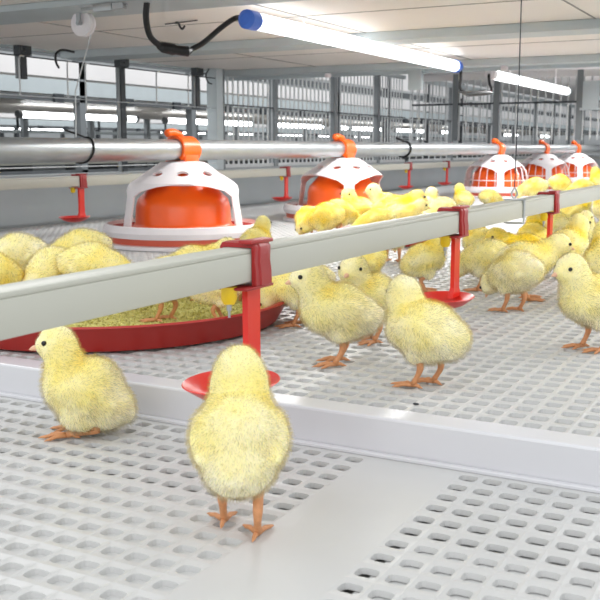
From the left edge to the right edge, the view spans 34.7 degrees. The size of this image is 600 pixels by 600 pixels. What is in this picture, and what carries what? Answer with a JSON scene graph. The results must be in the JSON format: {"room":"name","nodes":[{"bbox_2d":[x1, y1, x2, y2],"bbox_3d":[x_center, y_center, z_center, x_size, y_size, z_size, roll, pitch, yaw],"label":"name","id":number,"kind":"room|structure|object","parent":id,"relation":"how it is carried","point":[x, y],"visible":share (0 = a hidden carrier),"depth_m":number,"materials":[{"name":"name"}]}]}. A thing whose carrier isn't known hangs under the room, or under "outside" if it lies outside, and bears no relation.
{"room":"farm building","nodes":[
{"label":"farm building","id":0,"kind":"room"},
{"bbox_2d":[0,50,250,139],"bbox_3d":[-7.904,-3.243,16.958,0.200,4.500,29.000,5,10,28],"label":"wall","id":1,"kind":"structure","parent":0,"point":[6,52],"depth_m":22.74,"materials":[{"name":"grey metal"}]},
{"bbox_2d":[0,396,599,599],"bbox_3d":[1.717,-0.501,4.789,2.200,0.052,9.900,5,10,28],"label":"floor","id":2,"kind":"structure","parent":0,"point":[319,548],"depth_m":0.58,"materials":[{"name":"plastic"}]},
{"bbox_2d":[29,326,134,441],"bbox_3d":[-0.170,0.063,0.768,0.083,0.093,0.069,3,10,19],"label":"chick","id":3,"kind":"object","parent":2,"relation":"on","point":[88,395],"visible":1,"depth_m":0.75},
{"bbox_2d":[189,345,288,541],"bbox_3d":[-0.036,0.083,0.569,0.068,0.114,0.077,-1,9,-4],"label":"chick","id":4,"kind":"object","parent":2,"relation":"on","point":[239,440],"visible":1,"depth_m":0.55},
{"bbox_2d":[0,355,599,486],"bbox_3d":[-0.345,0.066,0.947,2.080,0.029,0.028,5,10,28],"label":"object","id":5,"kind":"structure","parent":2,"relation":"on","point":[540,453],"depth_m":0.71,"materials":[{"name":"plastic"}]},
{"bbox_2d":[0,391,599,493],"bbox_3d":[-0.353,0.081,0.934,2.080,0.003,0.006,5,10,28],"label":"trim","id":6,"kind":"structure","parent":2,"relation":"on","point":[506,475],"depth_m":0.70,"materials":[{"name":"plastic"}]},
{"bbox_2d":[0,183,599,436],"bbox_3d":[1.860,-0.591,5.023,2.080,0.004,9.332,5,10,28],"label":"floor","id":7,"kind":"structure","parent":0,"point":[515,361],"depth_m":0.92,"materials":[{"name":"plastic"}]},
{"bbox_2d":[0,302,284,352],"bbox_3d":[-0.225,0.007,1.134,0.432,0.030,0.432,5,10,28],"label":"tray","id":8,"kind":"object","parent":7,"relation":"on","point":[176,334],"visible":0.38,"depth_m":0.95,"materials":[{"name":"red plastic"}]},
{"bbox_2d":[0,233,47,273],"bbox_3d":[-0.376,-0.048,1.247,0.109,0.087,0.067,0,9,0],"label":"chick","id":9,"kind":"object","parent":8,"relation":"on","point":[20,248],"visible":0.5,"depth_m":1.22},
{"bbox_2d":[65,296,241,326],"bbox_3d":[-0.225,0.013,1.135,0.384,0.009,0.384,5,10,28],"label":"feed","id":10,"kind":"object","parent":8,"relation":"in","point":[187,310],"visible":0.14,"depth_m":1.11,"materials":[{"name":"yellow food"}]},
{"bbox_2d":[0,253,24,284],"bbox_3d":[-0.348,-0.021,1.102,0.060,0.078,0.099,4,10,25],"label":"chick","id":11,"kind":"object","parent":10,"relation":"on","point":[10,272],"visible":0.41,"depth_m":1.09},
{"bbox_2d":[22,247,64,280],"bbox_3d":[-0.299,-0.028,1.143,0.060,0.078,0.099,2,9,15],"label":"chick","id":12,"kind":"object","parent":10,"relation":"on","point":[43,264],"visible":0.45,"depth_m":1.12},
{"bbox_2d":[50,229,111,249],"bbox_3d":[-0.304,-0.057,1.298,0.110,0.088,0.068,-4,10,-24],"label":"chick","id":13,"kind":"object","parent":10,"relation":"on","point":[77,236],"visible":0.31,"depth_m":1.28},
{"bbox_2d":[57,242,129,273],"bbox_3d":[-0.234,-0.029,1.126,0.109,0.087,0.067,-2,9,-13],"label":"chick","id":14,"kind":"object","parent":10,"relation":"on","point":[89,255],"visible":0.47,"depth_m":1.10},
{"bbox_2d":[139,256,177,321],"bbox_3d":[-0.154,-0.015,1.068,0.096,0.077,0.059,2,9,15],"label":"chick","id":15,"kind":"object","parent":10,"relation":"on","point":[158,317],"visible":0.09,"depth_m":1.07},
{"bbox_2d":[169,237,233,300],"bbox_3d":[-0.126,-0.041,1.218,0.101,0.081,0.063,-5,10,-29],"label":"chick","id":16,"kind":"object","parent":10,"relation":"on","point":[190,248],"visible":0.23,"depth_m":1.20},
{"bbox_2d":[190,289,241,317],"bbox_3d":[-0.086,-0.011,1.064,0.087,0.070,0.054,-5,10,-27],"label":"chick","id":17,"kind":"object","parent":10,"relation":"on","point":[213,298],"visible":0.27,"depth_m":1.05},
{"bbox_2d":[102,128,255,251],"bbox_3d":[-0.245,-0.238,2.012,0.336,0.239,0.336,5,10,30],"label":"pet feeder","id":18,"kind":"object","parent":7,"relation":"on","point":[182,204],"visible":0.95,"depth_m":1.94,"materials":[{"name":"white plastic"},{"name":"orange plastic"},{"name":"red plastic"}]},
{"bbox_2d":[240,216,271,239],"bbox_3d":[-0.075,-0.102,1.641,0.055,0.087,0.083,5,10,30],"label":"chick","id":19,"kind":"object","parent":7,"relation":"on","point":[261,228],"visible":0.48,"depth_m":1.64},
{"bbox_2d":[260,266,335,327],"bbox_3d":[-0.004,-0.010,1.086,0.099,0.078,0.060,1,9,3],"label":"chick","id":20,"kind":"object","parent":7,"relation":"on","point":[279,291],"visible":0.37,"depth_m":1.07},
{"bbox_2d":[295,206,313,234],"bbox_3d":[0.013,-0.171,2.103,0.059,0.078,0.096,4,10,26],"label":"chick","id":21,"kind":"object","parent":7,"relation":"on","point":[303,211],"visible":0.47,"depth_m":2.08},
{"bbox_2d":[300,202,344,233],"bbox_3d":[0.049,-0.167,2.040,0.115,0.091,0.070,4,10,25],"label":"chick","id":22,"kind":"object","parent":7,"relation":"on","point":[327,215],"visible":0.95,"depth_m":2.02},
{"bbox_2d":[283,133,382,223],"bbox_3d":[0.120,-0.345,2.688,0.336,0.239,0.336,4,10,25],"label":"pet feeder","id":23,"kind":"object","parent":7,"relation":"on","point":[336,174],"visible":0.5,"depth_m":2.62,"materials":[{"name":"white plastic"},{"name":"red plastic"},{"name":"orange plastic"}]},
{"bbox_2d":[285,265,383,368],"bbox_3d":[0.034,0.011,0.892,0.097,0.098,0.064,-1,9,-6],"label":"chick","id":24,"kind":"object","parent":7,"relation":"on","point":[342,313],"visible":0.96,"depth_m":0.87},
{"bbox_2d":[329,199,360,228],"bbox_3d":[0.096,-0.192,2.204,0.112,0.090,0.069,-6,11,-34],"label":"chick","id":25,"kind":"object","parent":7,"relation":"on","point":[351,215],"visible":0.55,"depth_m":2.19},
{"bbox_2d":[340,187,373,215],"bbox_3d":[0.143,-0.215,2.277,0.102,0.112,0.075,-1,9,-7],"label":"chick","id":26,"kind":"object","parent":7,"relation":"on","point":[362,205],"visible":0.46,"depth_m":2.25},
{"bbox_2d":[338,256,391,345],"bbox_3d":[0.076,-0.004,0.995,0.085,0.096,0.063,-2,9,-13],"label":"chick","id":27,"kind":"object","parent":7,"relation":"on","point":[355,271],"visible":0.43,"depth_m":0.97},
{"bbox_2d":[351,208,395,225],"bbox_3d":[0.151,-0.152,1.976,0.103,0.082,0.063,-1,9,-5],"label":"chick","id":28,"kind":"object","parent":7,"relation":"on","point":[376,214],"visible":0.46,"depth_m":1.96},
{"bbox_2d":[362,250,386,272],"bbox_3d":[0.094,-0.059,1.344,0.061,0.096,0.092,5,10,30],"label":"chick","id":29,"kind":"object","parent":7,"relation":"on","point":[375,261],"visible":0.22,"depth_m":1.32},
{"bbox_2d":[363,183,391,203],"bbox_3d":[0.216,-0.248,2.481,0.109,0.113,0.072,-2,9,-12],"label":"chick","id":30,"kind":"object","parent":7,"relation":"on","point":[373,190],"visible":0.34,"depth_m":2.46},
{"bbox_2d":[341,226,426,246],"bbox_3d":[0.196,-0.137,2.043,0.226,0.030,0.226,5,10,28],"label":"tray","id":31,"kind":"object","parent":7,"relation":"on","point":[413,244],"visible":0.05,"depth_m":1.96,"materials":[{"name":"red plastic"}]},
{"bbox_2d":[386,246,403,261],"bbox_3d":[0.165,-0.107,1.702,0.060,0.078,0.098,1,9,5],"label":"chick","id":32,"kind":"object","parent":7,"relation":"on","point":[400,248],"visible":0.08,"depth_m":1.70},
{"bbox_2d":[372,190,428,208],"bbox_3d":[0.225,-0.202,2.204,0.135,0.109,0.084,-5,10,-31],"label":"chick","id":33,"kind":"object","parent":7,"relation":"on","point":[386,202],"visible":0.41,"depth_m":2.18},
{"bbox_2d":[400,238,445,292],"bbox_3d":[0.178,-0.059,1.342,0.087,0.095,0.057,-1,9,-9],"label":"chick","id":34,"kind":"object","parent":7,"relation":"on","point":[422,260],"visible":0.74,"depth_m":1.33},
{"bbox_2d":[385,275,469,388],"bbox_3d":[0.107,0.026,0.808,0.086,0.095,0.064,6,11,31],"label":"chick","id":35,"kind":"object","parent":7,"relation":"on","point":[426,331],"visible":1,"depth_m":0.79},
{"bbox_2d":[420,187,437,214],"bbox_3d":[0.330,-0.243,2.484,0.065,0.102,0.098,5,10,30],"label":"chick","id":36,"kind":"object","parent":7,"relation":"on","point":[431,193],"visible":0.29,"depth_m":2.48},
{"bbox_2d":[421,197,455,213],"bbox_3d":[0.350,-0.223,2.420,0.103,0.082,0.063,-4,10,-24],"label":"chick","id":37,"kind":"object","parent":7,"relation":"on","point":[439,202],"visible":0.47,"depth_m":2.40},
{"bbox_2d":[454,183,473,205],"bbox_3d":[0.491,-0.306,2.893,0.062,0.098,0.094,-3,10,-20],"label":"chick","id":38,"kind":"object","parent":7,"relation":"on","point":[461,197],"visible":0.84,"depth_m":2.87},
{"bbox_2d":[463,227,487,247],"bbox_3d":[0.292,-0.094,1.561,0.061,0.096,0.092,-2,9,-10],"label":"chick","id":39,"kind":"object","parent":7,"relation":"on","point":[475,235],"visible":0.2,"depth_m":1.54},
{"bbox_2d":[450,239,507,291],"bbox_3d":[0.257,-0.052,1.354,0.099,0.078,0.060,4,10,25],"label":"chick","id":40,"kind":"object","parent":7,"relation":"on","point":[476,259],"visible":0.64,"depth_m":1.34},
{"bbox_2d":[479,189,503,203],"bbox_3d":[0.595,-0.310,2.984,0.098,0.078,0.060,-4,10,-24],"label":"chick","id":41,"kind":"object","parent":7,"relation":"on","point":[489,195],"visible":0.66,"depth_m":2.96},
{"bbox_2d":[464,138,528,198],"bbox_3d":[0.811,-0.547,3.967,0.336,0.239,0.336,5,10,30],"label":"pet feeder","id":42,"kind":"object","parent":7,"relation":"on","point":[496,172],"visible":0.81,"depth_m":3.89,"materials":[{"name":"white plastic"}]},
{"bbox_2d":[464,166,527,186],"bbox_3d":[0.811,-0.512,3.973,0.265,0.087,0.265,5,10,28],"label":"grille","id":43,"kind":"object","parent":42,"relation":"attached to","point":[484,176],"depth_m":3.89,"materials":[{"name":"white plastic"}]},
{"bbox_2d":[479,250,543,312],"bbox_3d":[0.264,-0.026,1.183,0.068,0.081,0.096,-2,9,-9],"label":"chick","id":44,"kind":"object","parent":7,"relation":"on","point":[516,271],"visible":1,"depth_m":1.16},
{"bbox_2d":[484,228,541,244],"bbox_3d":[0.324,-0.067,1.418,0.108,0.087,0.067,-5,10,-29],"label":"chick","id":45,"kind":"object","parent":7,"relation":"on","point":[499,234],"visible":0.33,"depth_m":1.40},
{"bbox_2d":[515,177,548,198],"bbox_3d":[0.837,-0.397,3.462,0.125,0.101,0.076,3,9,16],"label":"chick","id":46,"kind":"object","parent":7,"relation":"on","point":[531,187],"visible":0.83,"depth_m":3.44},
{"bbox_2d":[518,214,546,239],"bbox_3d":[0.412,-0.114,1.699,0.059,0.093,0.090,3,10,20],"label":"chick","id":47,"kind":"object","parent":7,"relation":"on","point":[533,225],"visible":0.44,"depth_m":1.68},
{"bbox_2d":[493,233,574,301],"bbox_3d":[0.306,-0.046,1.275,0.113,0.091,0.070,-5,10,-29],"label":"chick","id":48,"kind":"object","parent":7,"relation":"on","point":[548,251],"visible":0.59,"depth_m":1.26},
{"bbox_2d":[520,140,575,190],"bbox_3d":[1.168,-0.652,4.627,0.336,0.239,0.336,4,10,25],"label":"pet feeder","id":49,"kind":"object","parent":7,"relation":"on","point":[546,166],"visible":0.53,"depth_m":4.55,"materials":[{"name":"white plastic"},{"name":"red plastic"},{"name":"orange plastic"}]},
{"bbox_2d":[522,163,569,179],"bbox_3d":[1.168,-0.616,4.632,0.265,0.087,0.265,5,10,28],"label":"grille","id":50,"kind":"object","parent":49,"relation":"attached to","point":[544,171],"depth_m":4.55,"materials":[{"name":"white plastic"}]},
{"bbox_2d":[544,211,568,234],"bbox_3d":[0.519,-0.159,1.976,0.061,0.096,0.092,-7,12,-39],"label":"chick","id":51,"kind":"object","parent":7,"relation":"on","point":[560,221],"visible":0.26,"depth_m":1.95},
{"bbox_2d":[549,174,571,190],"bbox_3d":[1.016,-0.442,3.728,0.130,0.106,0.080,-4,10,-24],"label":"chick","id":52,"kind":"object","parent":7,"relation":"on","point":[560,182],"visible":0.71,"depth_m":3.69},
{"bbox_2d":[551,253,599,353],"bbox_3d":[0.291,0.001,0.954,0.097,0.098,0.064,-3,9,-17],"label":"chick","id":53,"kind":"object","parent":7,"relation":"on","point":[579,297],"visible":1,"depth_m":0.93},
{"bbox_2d":[560,202,591,219],"bbox_3d":[0.630,-0.203,2.200,0.107,0.111,0.070,-3,10,-20],"label":"chick","id":54,"kind":"object","parent":7,"relation":"on","point":[568,212],"visible":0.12,"depth_m":2.17},
{"bbox_2d":[559,141,597,180],"bbox_3d":[1.495,-0.748,5.231,0.336,0.239,0.336,4,10,25],"label":"pet feeder","id":55,"kind":"object","parent":7,"relation":"on","point":[579,164],"visible":0.48,"depth_m":5.15,"materials":[{"name":"white plastic"}]},
{"bbox_2d":[563,162,597,176],"bbox_3d":[1.495,-0.712,5.237,0.265,0.087,0.265,5,10,28],"label":"grille","id":56,"kind":"object","parent":55,"relation":"attached to","point":[576,169],"depth_m":5.15,"materials":[{"name":"white plastic"}]},
{"bbox_2d":[566,179,594,189],"bbox_3d":[0.989,-0.385,3.400,0.119,0.096,0.073,-1,9,-4],"label":"chick","id":57,"kind":"object","parent":7,"relation":"on","point":[581,183],"visible":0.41,"depth_m":3.38},
{"bbox_2d":[581,210,595,245],"bbox_3d":[0.534,-0.127,1.790,0.056,0.089,0.085,3,10,20],"label":"chick","id":58,"kind":"object","parent":7,"relation":"on","point":[588,214],"visible":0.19,"depth_m":1.76},
{"bbox_2d":[584,221,599,273],"bbox_3d":[0.394,-0.049,1.223,0.072,0.113,0.109,2,9,10],"label":"chick","id":59,"kind":"object","parent":7,"relation":"on","point":[592,255],"visible":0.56,"depth_m":1.21},
{"bbox_2d":[589,166,599,184],"bbox_3d":[1.231,-0.488,3.952,0.098,0.127,0.095,7,11,36],"label":"chick","id":60,"kind":"object","parent":7,"relation":"on","point":[595,171],"visible":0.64,"depth_m":3.94},
{"bbox_2d":[592,200,599,220],"bbox_3d":[0.736,-0.217,2.306,0.067,0.106,0.101,-5,10,-30],"label":"chick","id":61,"kind":"object","parent":7,"relation":"on","point":[596,204],"visible":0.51,"depth_m":2.30},
{"bbox_2d":[0,0,599,69],"bbox_3d":[0.395,-0.571,1.905,2.560,0.012,1.950,5,10,28],"label":"ceiling","id":62,"kind":"structure","parent":0,"point":[502,12],"depth_m":2.10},
{"bbox_2d":[13,45,31,78],"bbox_3d":[-0.697,-0.599,2.416,0.026,0.083,0.046,5,10,28],"label":"post","id":63,"kind":"object","parent":62,"relation":"hanging from","point":[24,50],"visible":0.98,"depth_m":2.41,"materials":[{"name":"metal"}]},
{"bbox_2d":[54,49,74,68],"bbox_3d":[-0.596,-0.609,2.429,0.005,0.051,0.073,5,10,28],"label":"cable tail","id":64,"kind":"object","parent":62,"relation":"attached to","point":[59,50],"visible":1,"depth_m":2.41,"materials":[{"name":"black rubber"}]},
{"bbox_2d":[71,13,95,36],"bbox_3d":[-0.406,-0.521,1.801,0.048,0.054,0.038,5,10,28],"label":"pulley","id":65,"kind":"object","parent":62,"relation":"hanging from","point":[82,24],"visible":0.92,"depth_m":1.79,"materials":[{"name":"white plastic"}]},
{"bbox_2d":[75,34,91,136],"bbox_3d":[-0.399,-0.395,1.758,0.008,0.192,0.125,0,9,3],"label":"lift cord","id":66,"kind":"object","parent":65,"relation":"hanging from","point":[90,34],"visible":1,"depth_m":1.73,"materials":[{"name":"metal"}]},
{"bbox_2d":[0,137,599,163],"bbox_3d":[1.205,-0.738,4.683,0.043,0.043,8.500,5,10,28],"label":"tube","id":67,"kind":"object","parent":66,"relation":"hanging from","point":[13,150],"visible":0.84,"depth_m":2.10,"materials":[{"name":"metal"}]},
{"bbox_2d":[64,129,94,163],"bbox_3d":[-0.396,-0.276,1.726,0.053,0.062,0.029,-3,9,-16],"label":"cable tie","id":68,"kind":"object","parent":67,"relation":"attached to","point":[90,138],"visible":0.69,"depth_m":1.72,"materials":[{"name":"black plastic"}]},
{"bbox_2d":[0,44,205,72],"bbox_3d":[-0.741,-0.663,2.477,0.020,0.026,2.000,5,10,28],"label":"trim","id":69,"kind":"structure","parent":62,"relation":"attached to","point":[1,45],"depth_m":2.92,"materials":[{"name":"metal"}]},
{"bbox_2d":[0,0,303,24],"bbox_3d":[0.171,-0.490,1.471,2.540,0.012,0.140,5,10,28],"label":"trim","id":70,"kind":"structure","parent":62,"relation":"attached to","point":[56,10],"depth_m":1.73,"materials":[{"name":"white metal"}]},
{"bbox_2d":[81,2,127,11],"bbox_3d":[-0.340,-0.507,1.664,0.100,0.013,0.012,5,10,28],"label":"bracket","id":71,"kind":"object","parent":70,"relation":"attached to","point":[101,7],"visible":1,"depth_m":1.66,"materials":[{"name":"metal"}]},
{"bbox_2d":[143,2,238,56],"bbox_3d":[-0.191,-0.482,1.722,0.193,0.090,0.052,-4,10,-24],"label":"power cable","id":72,"kind":"object","parent":62,"relation":"hanging from","point":[163,47],"visible":0.98,"depth_m":1.71,"materials":[{"name":"black rubber"}]},
{"bbox_2d":[191,68,203,108],"bbox_3d":[-0.330,-0.684,3.099,0.026,0.129,0.046,5,10,28],"label":"post","id":73,"kind":"object","parent":62,"relation":"hanging from","point":[194,71],"visible":0.94,"depth_m":3.09,"materials":[{"name":"metal"}]},
{"bbox_2d":[5,0,599,66],"bbox_3d":[0.390,-0.563,1.898,2.560,0.002,1.930,5,10,28],"label":"trim","id":74,"kind":"structure","parent":62,"relation":"attached to","point":[516,0],"depth_m":2.11,"materials":[{"name":"grey metal"}]},
{"bbox_2d":[60,18,599,60],"bbox_3d":[0.491,-0.580,2.064,2.540,0.020,0.100,5,10,28],"label":"ceiling beam","id":75,"kind":"structure","parent":62,"relation":"attached to","point":[580,26],"depth_m":2.17,"materials":[{"name":"white metal"}]},
{"bbox_2d":[238,9,462,72],"bbox_3d":[0.177,-0.594,2.240,0.035,0.048,1.174,5,10,28],"label":"lamp","id":76,"kind":"object","parent":62,"relation":"attached to","point":[248,19],"visible":0.98,"depth_m":2.03,"materials":[{"name":"white plastic"}]},
{"bbox_2d":[458,71,492,96],"bbox_3d":[0.530,-0.654,2.900,0.018,0.084,0.335,5,10,28],"label":"cable","id":77,"kind":"object","parent":76,"relation":"attached to","point":[477,92],"visible":0.86,"depth_m":2.88,"materials":[{"name":"black rubber"}]},
{"bbox_2d":[225,54,599,80],"bbox_3d":[0.844,-0.733,2.710,2.540,0.140,0.080,5,10,28],"label":"trim","id":78,"kind":"structure","parent":62,"relation":"attached to","point":[581,60],"depth_m":2.97,"materials":[{"name":"grey metal"}]},
{"bbox_2d":[406,69,425,89],"bbox_3d":[0.359,-0.684,2.980,0.056,0.062,0.028,5,10,28],"label":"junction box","id":79,"kind":"object","parent":78,"relation":"attached to","point":[415,76],"visible":1,"depth_m":2.97,"materials":[{"name":"grey metal"}]},
{"bbox_2d":[503,0,525,223],"bbox_3d":[0.284,-0.279,1.246,0.026,0.360,0.016,5,10,28],"label":"wire","id":80,"kind":"object","parent":62,"relation":"hanging from","point":[523,200],"visible":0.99,"depth_m":1.26,"materials":[{"name":"metal"}]},
{"bbox_2d":[0,185,599,340],"bbox_3d":[1.382,-0.442,3.303,0.022,0.023,6.820,5,10,28],"label":"rail","id":81,"kind":"object","parent":80,"relation":"hanging from","point":[41,304],"visible":1,"depth_m":0.61,"materials":[{"name":"beige plastic"}]},
{"bbox_2d":[181,237,279,400],"bbox_3d":[-0.048,0.014,0.664,0.064,0.110,0.080,5,10,28],"label":"nipple drinker","id":82,"kind":"object","parent":81,"relation":"attached to","point":[198,385],"visible":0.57,"depth_m":0.67,"materials":[{"name":"red plastic"}]},
{"bbox_2d":[181,370,279,400],"bbox_3d":[-0.048,0.062,0.672,0.064,0.013,0.080,5,10,28],"label":"cup","id":83,"kind":"object","parent":82,"relation":"on","point":[198,385],"depth_m":0.68,"materials":[{"name":"red plastic"}]},
{"bbox_2d":[423,205,474,308],"bbox_3d":[0.159,-0.046,1.046,0.064,0.110,0.080,5,10,28],"label":"nipple drinker","id":84,"kind":"object","parent":81,"relation":"attached to","point":[453,298],"visible":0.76,"depth_m":1.05,"materials":[{"name":"red plastic"}]},
{"bbox_2d":[423,291,474,308],"bbox_3d":[0.159,0.002,1.053,0.064,0.013,0.080,5,10,28],"label":"cup","id":85,"kind":"object","parent":84,"relation":"on","point":[450,299],"depth_m":1.07,"materials":[{"name":"red plastic"}]},
{"bbox_2d":[537,190,562,257],"bbox_3d":[0.360,-0.105,1.418,0.064,0.110,0.080,5,10,28],"label":"nipple drinker","id":86,"kind":"object","parent":81,"relation":"attached to","point":[547,216],"visible":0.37,"depth_m":1.42,"materials":[{"name":"red plastic"}]},
{"bbox_2d":[0,155,599,228],"bbox_3d":[0.803,-0.691,5.253,0.021,0.142,8.900,5,10,28],"label":"wall","id":87,"kind":"structure","parent":0,"point":[19,208],"depth_m":2.76,"materials":[{"name":"grey metal"}]},
{"bbox_2d":[114,59,128,171],"bbox_3d":[-0.511,-0.534,2.779,0.026,0.325,0.046,5,10,28],"label":"post","id":88,"kind":"object","parent":87,"relation":"on","point":[120,72],"visible":0.72,"depth_m":2.77,"materials":[{"name":"metal"}]},
{"bbox_2d":[206,68,225,169],"bbox_3d":[-0.281,-0.605,3.218,0.040,0.332,0.050,5,10,28],"label":"post","id":89,"kind":"object","parent":87,"relation":"on","point":[216,91],"visible":0.79,"depth_m":3.20,"materials":[{"name":"metal"}]},
{"bbox_2d":[0,53,215,78],"bbox_3d":[-0.753,-0.593,2.293,0.003,0.004,2.050,5,10,28],"label":"wire","id":90,"kind":"object","parent":89,"relation":"attached to","point":[0,53],"visible":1,"depth_m":2.69,"materials":[{"name":"metal"}]},
{"bbox_2d":[0,94,215,108],"bbox_3d":[-0.753,-0.497,2.308,0.002,0.003,2.050,5,10,28],"label":"wire","id":91,"kind":"object","parent":89,"relation":"attached to","point":[0,94],"visible":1,"depth_m":2.68,"materials":[{"name":"metal"}]},
{"bbox_2d":[0,163,215,168],"bbox_3d":[-0.753,-0.319,2.337,0.002,0.003,2.050,5,10,28],"label":"wire","id":92,"kind":"object","parent":89,"relation":"attached to","point":[207,163],"visible":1,"depth_m":2.61,"materials":[{"name":"metal"}]},
{"bbox_2d":[225,75,405,167],"bbox_3d":[0.121,-0.765,3.949,0.024,0.410,1.634,5,10,28],"label":"fence","id":93,"kind":"object","parent":87,"relation":"on","point":[272,85],"visible":0.5,"depth_m":3.93,"materials":[{"name":"metal"}]},
{"bbox_2d":[408,81,599,161],"bbox_3d":[1.649,-1.215,6.776,0.024,0.414,4.704,5,10,28],"label":"fence","id":94,"kind":"object","parent":87,"relation":"on","point":[449,85],"visible":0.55,"depth_m":5.78,"materials":[{"name":"metal"}]},
{"bbox_2d":[0,444,599,593],"bbox_3d":[-0.289,0.173,0.608,1.750,0.017,0.540,5,10,28],"label":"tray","id":95,"kind":"object","parent":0,"point":[469,546],"depth_m":0.65,"materials":[{"name":"white plastic"}]},
{"bbox_2d":[251,78,599,154],"bbox_3d":[8.735,-4.265,23.411,23.000,4.500,0.200,5,10,28],"label":"wall","id":96,"kind":"structure","parent":0,"point":[592,141],"depth_m":25.43,"materials":[{"name":"grey metal"}]},
{"bbox_2d":[423,67,599,100],"bbox_3d":[2.409,-1.274,5.612,2.560,0.010,6.600,5,10,28],"label":"ceiling","id":97,"kind":"structure","parent":0,"point":[588,78],"depth_m":5.57,"materials":[{"name":"white metal"}]},
{"bbox_2d":[411,69,599,140],"bbox_3d":[1.190,-0.879,4.336,1.464,0.310,0.024,5,10,28],"label":"grid","id":98,"kind":"object","parent":97,"relation":"hanging from","point":[580,74],"visible":0.88,"depth_m":4.46,"materials":[{"name":"metal"}]},
{"bbox_2d":[0,156,599,189],"bbox_3d":[0.985,-0.712,4.979,0.022,0.023,8.200,5,10,28],"label":"pipe","id":99,"kind":"object","parent":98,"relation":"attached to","point":[92,180],"visible":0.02,"depth_m":2.36,"materials":[{"name":"beige plastic"}]},
{"bbox_2d":[59,173,89,221],"bbox_3d":[-0.519,-0.234,2.203,0.064,0.110,0.080,5,10,28],"label":"nipple drinker","id":100,"kind":"object","parent":99,"relation":"attached to","point":[81,216],"visible":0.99,"depth_m":2.21,"materials":[{"name":"red plastic"}]},
{"bbox_2d":[59,215,89,221],"bbox_3d":[-0.519,-0.186,2.211,0.064,0.013,0.080,5,10,28],"label":"cup","id":101,"kind":"object","parent":100,"relation":"on","point":[75,218],"depth_m":2.19,"materials":[{"name":"red plastic"}]},
{"bbox_2d":[272,166,292,201],"bbox_3d":[-0.057,-0.369,3.057,0.064,0.110,0.080,5,10,28],"label":"nipple drinker","id":102,"kind":"object","parent":99,"relation":"attached to","point":[286,197],"visible":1,"depth_m":3.06,"materials":[{"name":"red plastic"}]},
{"bbox_2d":[272,197,292,201],"bbox_3d":[-0.057,-0.321,3.065,0.064,0.013,0.080,5,10,28],"label":"cup","id":103,"kind":"object","parent":102,"relation":"on","point":[280,199],"depth_m":3.05,"materials":[{"name":"red plastic"}]},
{"bbox_2d":[398,162,413,188],"bbox_3d":[0.440,-0.515,3.978,0.064,0.110,0.080,5,10,28],"label":"nipple drinker","id":104,"kind":"object","parent":99,"relation":"attached to","point":[408,186],"visible":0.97,"depth_m":3.98,"materials":[{"name":"red plastic"}]},
{"bbox_2d":[437,161,451,184],"bbox_3d":[0.661,-0.580,4.386,0.064,0.110,0.080,5,10,28],"label":"nipple drinker","id":105,"kind":"object","parent":99,"relation":"attached to","point":[444,168],"visible":0.98,"depth_m":4.39,"materials":[{"name":"red plastic"}]},
{"bbox_2d":[579,81,599,109],"bbox_3d":[1.278,-0.898,4.217,0.090,0.125,0.024,5,10,28],"label":"bracket","id":106,"kind":"object","parent":98,"relation":"attached to","point":[591,89],"visible":1,"depth_m":4.21,"materials":[{"name":"grey metal"}]},
{"bbox_2d":[484,69,571,95],"bbox_3d":[0.850,-0.848,3.477,0.035,0.162,1.094,5,10,28],"label":"lamp","id":107,"kind":"object","parent":97,"relation":"attached to","point":[501,76],"visible":0.84,"depth_m":3.38,"materials":[{"name":"white plastic"}]},
{"bbox_3d":[0.251,-0.115,2.049,2.080,0.001,2.501,5,10,28],"label":"floor","id":108,"kind":"structure","parent":0,"visible":0},
{"bbox_2d":[386,199,430,218],"bbox_3d":[0.233,-0.185,2.155,0.112,0.090,0.069,-4,10,-24],"label":"chick","id":109,"kind":"object","parent":108,"relation":"on","point":[417,207],"visible":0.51,"depth_m":2.13},
{"bbox_2d":[554,213,590,255],"bbox_3d":[0.412,-0.084,1.477,0.098,0.102,0.065,-7,12,-39],"label":"chick","id":110,"kind":"object","parent":108,"relation":"on","point":[576,229],"visible":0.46,"depth_m":1.47},
{"bbox_3d":[2.094,-0.072,11.482,23.000,0.050,28.000,5,10,28],"label":"floor","id":111,"kind":"structure","parent":0,"visible":0},
{"bbox_2d":[0,113,485,142],"bbox_3d":[-2.049,-1.845,15.163,3.225,2.300,23.000,5,10,28],"label":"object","id":112,"kind":"object","parent":111,"relation":"on","point":[7,120],"visible":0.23,"depth_m":12.12,"materials":[{"name":"metal"}]},
{"bbox_2d":[0,47,599,175],"bbox_3d":[1.788,-1.524,13.139,3.325,2.300,23.000,5,10,28],"label":"frame","id":113,"kind":"object","parent":111,"relation":"on","point":[45,79],"visible":0.31,"depth_m":5.91,"materials":[{"name":"metal"}]},
{"bbox_2d":[15,110,73,119],"bbox_3d":[-1.835,-1.318,6.846,0.053,0.049,0.589,5,10,28],"label":"lamp","id":114,"kind":"object","parent":113,"relation":"attached to","point":[27,114],"depth_m":6.83,"materials":[{"name":"plastic"}]},
{"bbox_2d":[86,114,116,121],"bbox_3d":[-1.545,-1.400,7.382,0.053,0.046,0.356,5,10,28],"label":"lamp","id":115,"kind":"object","parent":113,"relation":"attached to","point":[88,116],"depth_m":7.39,"materials":[{"name":"plastic"}]},
{"bbox_2d":[162,117,185,123],"bbox_3d":[-1.098,-1.531,8.209,0.053,0.050,0.337,5,10,28],"label":"lamp","id":116,"kind":"object","parent":113,"relation":"attached to","point":[165,120],"depth_m":8.21,"materials":[{"name":"plastic"}]},
{"bbox_2d":[278,123,324,128],"bbox_3d":[-0.019,-1.849,10.204,0.053,0.056,1.177,5,10,28],"label":"lamp","id":117,"kind":"object","parent":113,"relation":"attached to","point":[283,124],"visible":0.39,"depth_m":10.26,"materials":[{"name":"plastic"}]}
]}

